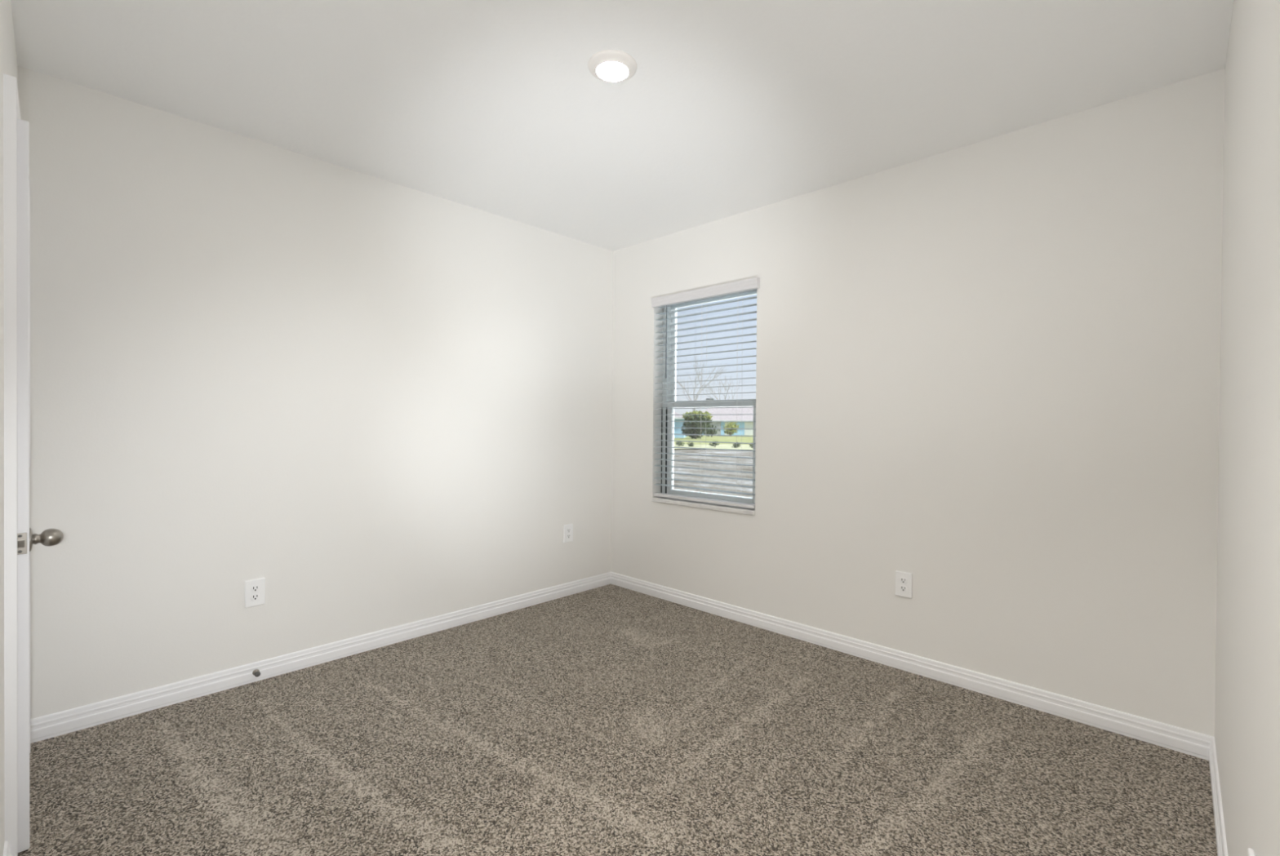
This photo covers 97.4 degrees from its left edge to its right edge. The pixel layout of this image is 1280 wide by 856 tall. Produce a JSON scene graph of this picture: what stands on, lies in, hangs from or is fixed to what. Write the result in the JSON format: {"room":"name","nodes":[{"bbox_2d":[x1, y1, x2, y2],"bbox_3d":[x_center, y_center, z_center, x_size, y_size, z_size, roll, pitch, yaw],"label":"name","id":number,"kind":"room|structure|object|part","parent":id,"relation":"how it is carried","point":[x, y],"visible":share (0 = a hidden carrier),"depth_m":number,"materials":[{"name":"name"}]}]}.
{"room":"empty bedroom","nodes":[
{"label":"empty bedroom","id":0,"kind":"room"},
{"bbox_2d":[0,0,17,855],"bbox_3d":[-1.149,0.003,0.901,3.110,2.560,0.115,1,1,44],"label":"wall","id":1,"kind":"structure","parent":0,"point":[8,60],"depth_m":1.40,"materials":[{"name":"white paint"}]},
{"bbox_2d":[3,841,13,855],"bbox_3d":[-0.815,1.125,0.670,2.284,0.084,0.014,1,1,44],"label":"baseboard","id":2,"kind":"structure","parent":1,"relation":"attached to","point":[6,851],"depth_m":1.44,"materials":[{"name":"white paint"}]},
{"bbox_2d":[3,73,21,855],"bbox_3d":[-1.966,0.119,1.699,0.824,2.062,0.138,1,1,44],"label":"door frame","id":3,"kind":"structure","parent":1,"relation":"attached to","point":[11,112],"depth_m":1.46,"materials":[{"name":"white paint"}]},
{"bbox_2d":[16,118,63,853],"bbox_3d":[-1.935,0.156,1.741,0.730,1.975,0.173,1,1,40],"label":"door","id":4,"kind":"structure","parent":1,"relation":"in","point":[50,537],"depth_m":1.52,"materials":[{"name":"white paint"}]},
{"bbox_3d":[-1.667,0.312,1.512,0.002,0.057,0.025,1,1,41],"label":"latch plate","id":5,"kind":"part","parent":4,"relation":"part of","materials":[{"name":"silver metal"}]},
{"bbox_3d":[-1.679,0.311,1.591,0.049,0.049,0.069,1,1,40],"label":"knob","id":6,"kind":"part","parent":4,"relation":"part of","materials":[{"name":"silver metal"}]},
{"bbox_2d":[17,65,613,719],"bbox_3d":[-1.272,-0.016,3.128,0.150,2.560,3.230,1,1,44],"label":"wall","id":7,"kind":"structure","parent":0,"point":[382,404],"depth_m":2.59,"materials":[{"name":"white paint"}]},
{"bbox_2d":[244,577,265,608],"bbox_3d":[-1.737,0.744,2.539,0.010,0.120,0.077,1,1,44],"label":"power outlet","id":8,"kind":"object","parent":7,"relation":"attached to","point":[255,589],"visible":1,"depth_m":2.54,"materials":[{"name":"white plastic"}]},
{"bbox_2d":[250,594,259,600],"bbox_3d":[-1.735,0.764,2.537,0.002,0.028,0.034,1,1,44],"label":"receptacle","id":9,"kind":"object","parent":8,"relation":"attached to","point":[253,597],"depth_m":2.54,"materials":[{"name":"grey plastic"}]},
{"bbox_2d":[250,585,259,592],"bbox_3d":[-1.734,0.725,2.537,0.002,0.028,0.034,1,1,44],"label":"receptacle","id":10,"kind":"object","parent":8,"relation":"attached to","point":[254,588],"depth_m":2.53,"materials":[{"name":"grey plastic"}]},
{"bbox_2d":[30,572,611,743],"bbox_3d":[-1.222,1.102,3.080,0.014,0.084,2.930,1,1,44],"label":"baseboard","id":11,"kind":"structure","parent":7,"relation":"attached to","point":[60,723],"depth_m":2.59,"materials":[{"name":"white paint"}]},
{"bbox_2d":[252,669,260,677],"bbox_3d":[-1.719,1.102,2.525,0.039,0.027,0.027,1,1,44],"label":"door stop","id":12,"kind":"object","parent":11,"relation":"attached to","point":[255,673],"visible":1,"depth_m":2.52,"materials":[{"name":"grey metal"}]},
{"bbox_2d":[563,524,573,542],"bbox_3d":[-0.489,0.720,3.841,0.010,0.120,0.077,1,1,44],"label":"power outlet","id":13,"kind":"object","parent":7,"relation":"attached to","point":[568,529],"visible":1,"depth_m":3.84,"materials":[{"name":"white plastic"}]},
{"bbox_2d":[17,584,1217,855],"bbox_3d":[-0.105,1.222,2.010,3.150,0.120,2.970,1,1,44],"label":"floor","id":14,"kind":"structure","parent":0,"point":[610,720],"depth_m":1.95,"materials":[{"name":"carpet"}]},
{"bbox_2d":[10,0,1233,251],"bbox_3d":[-0.085,-1.378,1.989,3.410,0.200,3.230,1,1,44],"label":"ceiling","id":15,"kind":"structure","parent":0,"point":[728,108],"depth_m":2.06,"materials":[{"name":"white paint"}]},
{"bbox_2d":[587,49,636,82],"bbox_3d":[-0.097,-1.266,1.983,0.173,0.023,0.173,1,1,44],"label":"recessed light","id":16,"kind":"object","parent":15,"relation":"in","point":[606,65],"visible":1,"depth_m":1.96,"materials":[{"name":"white"}]},
{"bbox_2d":[611,68,1225,737],"bbox_3d":[0.984,0.001,3.126,3.110,2.560,0.190,1,1,44],"label":"wall","id":17,"kind":"structure","parent":0,"point":[988,371],"depth_m":2.47,"materials":[{"name":"white paint"}]},
{"bbox_2d":[651,497,755,515],"bbox_3d":[0.407,0.494,3.603,0.813,0.027,0.104,1,1,44],"label":"window sill","id":18,"kind":"structure","parent":17,"relation":"attached to","point":[728,508],"depth_m":3.54,"materials":[{"name":"stone"}]},
{"bbox_2d":[661,290,756,504],"bbox_3d":[0.476,-0.194,3.664,0.814,1.350,0.095,1,1,44],"label":"window","id":19,"kind":"structure","parent":17,"relation":"in","point":[720,403],"depth_m":3.88,"materials":[{"name":"white plastic"}]},
{"bbox_2d":[651,276,759,508],"bbox_3d":[0.403,-0.203,3.571,0.830,1.347,0.096,1,1,44],"label":"window blind","id":20,"kind":"object","parent":19,"relation":"attached to","point":[748,285],"visible":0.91,"depth_m":3.54,"materials":[{"name":"white plastic"}]},
{"bbox_3d":[0.212,-0.190,3.777,0.002,1.290,0.054,1,1,44],"label":"ladder cord","id":21,"kind":"part","parent":20,"relation":"part of","materials":[{"name":"white fabric"}]},
{"bbox_3d":[0.407,-0.187,3.591,0.002,1.290,0.054,1,1,44],"label":"ladder cord","id":22,"kind":"part","parent":20,"relation":"part of","materials":[{"name":"white fabric"}]},
{"bbox_3d":[0.401,0.461,3.596,0.794,0.020,0.052,1,1,44],"label":"rail","id":23,"kind":"part","parent":20,"relation":"part of","materials":[{"name":"white plastic"}]},
{"bbox_3d":[0.602,-0.184,3.404,0.002,1.290,0.054,1,1,44],"label":"ladder cord","id":24,"kind":"part","parent":20,"relation":"part of","materials":[{"name":"white fabric"}]},
{"bbox_3d":[0.461,0.141,3.654,0.746,0.643,0.032,1,1,44],"label":"sash","id":25,"kind":"part","parent":19,"relation":"part of","materials":[{"name":"white plastic"}]},
{"bbox_3d":[0.490,-0.494,3.674,0.746,0.714,0.030,1,1,44],"label":"sash","id":26,"kind":"part","parent":19,"relation":"part of","materials":[{"name":"white plastic"}]},
{"bbox_2d":[895,570,912,598],"bbox_3d":[1.272,0.755,2.712,0.077,0.120,0.010,1,1,44],"label":"power outlet","id":27,"kind":"object","parent":17,"relation":"attached to","point":[904,580],"visible":1,"depth_m":2.71,"materials":[{"name":"white plastic"}]},
{"bbox_2d":[899,585,906,591],"bbox_3d":[1.269,0.775,2.710,0.034,0.028,0.002,1,1,44],"label":"receptacle","id":28,"kind":"object","parent":27,"relation":"attached to","point":[902,588],"depth_m":2.71,"materials":[{"name":"grey plastic"}]},
{"bbox_2d":[899,577,906,584],"bbox_3d":[1.269,0.736,2.710,0.034,0.028,0.002,1,1,44],"label":"receptacle","id":29,"kind":"object","parent":27,"relation":"attached to","point":[902,580],"depth_m":2.71,"materials":[{"name":"grey plastic"}]},
{"bbox_2d":[610,572,1213,760],"bbox_3d":[0.905,1.119,3.062,3.110,0.084,0.014,1,1,44],"label":"baseboard","id":30,"kind":"structure","parent":17,"relation":"attached to","point":[1182,740],"depth_m":2.53,"materials":[{"name":"white paint"}]},
{"bbox_2d":[1214,0,1279,855],"bbox_3d":[1.081,0.020,0.872,0.150,2.560,3.230,1,1,44],"label":"wall","id":31,"kind":"structure","parent":0,"point":[1247,700],"depth_m":1.13,"materials":[{"name":"white paint"}]},
{"bbox_2d":[1208,737,1227,855],"bbox_3d":[1.014,1.137,0.938,0.014,0.084,2.930,1,1,44],"label":"baseboard","id":32,"kind":"structure","parent":31,"relation":"attached to","point":[1221,844],"depth_m":1.67,"materials":[{"name":"white paint"}]},
{"bbox_2d":[1247,848,1255,855],"bbox_3d":[1.037,0.792,0.954,0.010,0.120,0.077,1,1,44],"label":"power outlet","id":33,"kind":"object","parent":31,"relation":"attached to","point":[1251,852],"visible":1,"depth_m":0.97,"materials":[{"name":"white plastic"}]},
{"label":"outside","id":34,"kind":"structure","parent":0,"visible":0},
{"bbox_2d":[673,448,752,497],"bbox_3d":[33.386,1.052,97.016,180.000,0.080,180.000,1,1,44],"label":"ground","id":35,"kind":"structure","parent":34,"point":[693,451],"depth_m":19.08,"materials":[{"name":"concrete"}]},
{"bbox_2d":[675,441,684,446],"bbox_3d":[2.659,1.065,37.407,0.637,0.455,0.743,0,0,7],"label":"shrub","id":36,"kind":"object","parent":35,"relation":"on","point":[679,443],"visible":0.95,"depth_m":37.27,"materials":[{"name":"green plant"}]},
{"bbox_2d":[674,412,687,438],"bbox_3d":[-0.708,-1.025,65.038,13.000,4.250,10.030,0,0,7],"label":"house","id":37,"kind":"structure","parent":35,"relation":"on","point":[677,418],"depth_m":59.89,"materials":[{"name":"blue paint"}]},
{"bbox_2d":[680,410,713,439],"bbox_3d":[5.684,-0.321,56.483,3.293,3.015,2.918,0,0,7],"label":"shrub","id":38,"kind":"object","parent":35,"relation":"on","point":[687,418],"visible":0.81,"depth_m":56.18,"materials":[{"name":"green plant"}]},
{"bbox_2d":[675,355,730,411],"bbox_3d":[6.328,-3.882,65.305,6.597,10.074,6.826,1,1,44],"label":"bare tree","id":39,"kind":"object","parent":35,"relation":"on","point":[702,365],"visible":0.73,"depth_m":65.58,"materials":[{"name":"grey plant"}]},
{"bbox_2d":[704,425,720,436],"bbox_3d":[8.291,0.324,65.422,1.544,1.592,1.986,0,0,-18],"label":"shrub","id":40,"kind":"object","parent":35,"relation":"on","point":[712,432],"visible":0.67,"depth_m":65.07,"materials":[{"name":"green plant"}]},
{"bbox_2d":[674,444,752,449],"bbox_3d":[4.858,1.230,37.341,91.999,0.030,8.561,0,0,8],"label":"lawn edge","id":41,"kind":"structure","parent":35,"relation":"on","point":[729,446],"depth_m":36.77,"materials":[{"name":"beige concrete"}]},
{"bbox_2d":[674,435,753,445],"bbox_3d":[5.788,0.664,109.203,165.989,0.040,157.514,1,1,44],"label":"lawn","id":42,"kind":"structure","parent":35,"relation":"on","point":[715,438],"depth_m":54.36,"materials":[{"name":"green plant"}]},
{"bbox_2d":[708,440,719,447],"bbox_3d":[4.780,1.069,36.296,0.738,0.499,0.698,0,0,7],"label":"shrub","id":43,"kind":"object","parent":35,"relation":"on","point":[713,444],"visible":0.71,"depth_m":36.30,"materials":[{"name":"green plant"}]},
{"bbox_2d":[689,406,753,435],"bbox_3d":[15.552,-1.096,81.148,19.200,4.380,10.030,0,0,7],"label":"house","id":44,"kind":"structure","parent":35,"relation":"on","point":[748,410],"depth_m":77.29,"materials":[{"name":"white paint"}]},
{"bbox_3d":[16.647,0.115,76.485,4.800,1.850,0.110,0,0,7],"label":"garage door","id":45,"kind":"part","parent":44,"relation":"part of","materials":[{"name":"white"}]},
{"bbox_2d":[699,375,744,399],"bbox_3d":[13.863,-3.984,95.031,7.207,9.914,6.923,1,1,44],"label":"bare tree","id":46,"kind":"object","parent":35,"relation":"on","point":[723,384],"visible":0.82,"depth_m":95.21,"materials":[{"name":"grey plant"}]},
{"bbox_2d":[722,422,739,435],"bbox_3d":[11.116,0.129,69.055,1.986,1.981,2.398,1,0,22],"label":"shrub","id":47,"kind":"object","parent":35,"relation":"on","point":[730,432],"visible":0.88,"depth_m":68.88,"materials":[{"name":"green plant"}]},
{"bbox_2d":[732,444,741,448],"bbox_3d":[6.101,1.110,35.706,0.583,0.445,0.599,0,1,-29],"label":"shrub","id":48,"kind":"object","parent":35,"relation":"on","point":[735,446],"visible":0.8,"depth_m":35.59,"materials":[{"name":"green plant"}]}
]}

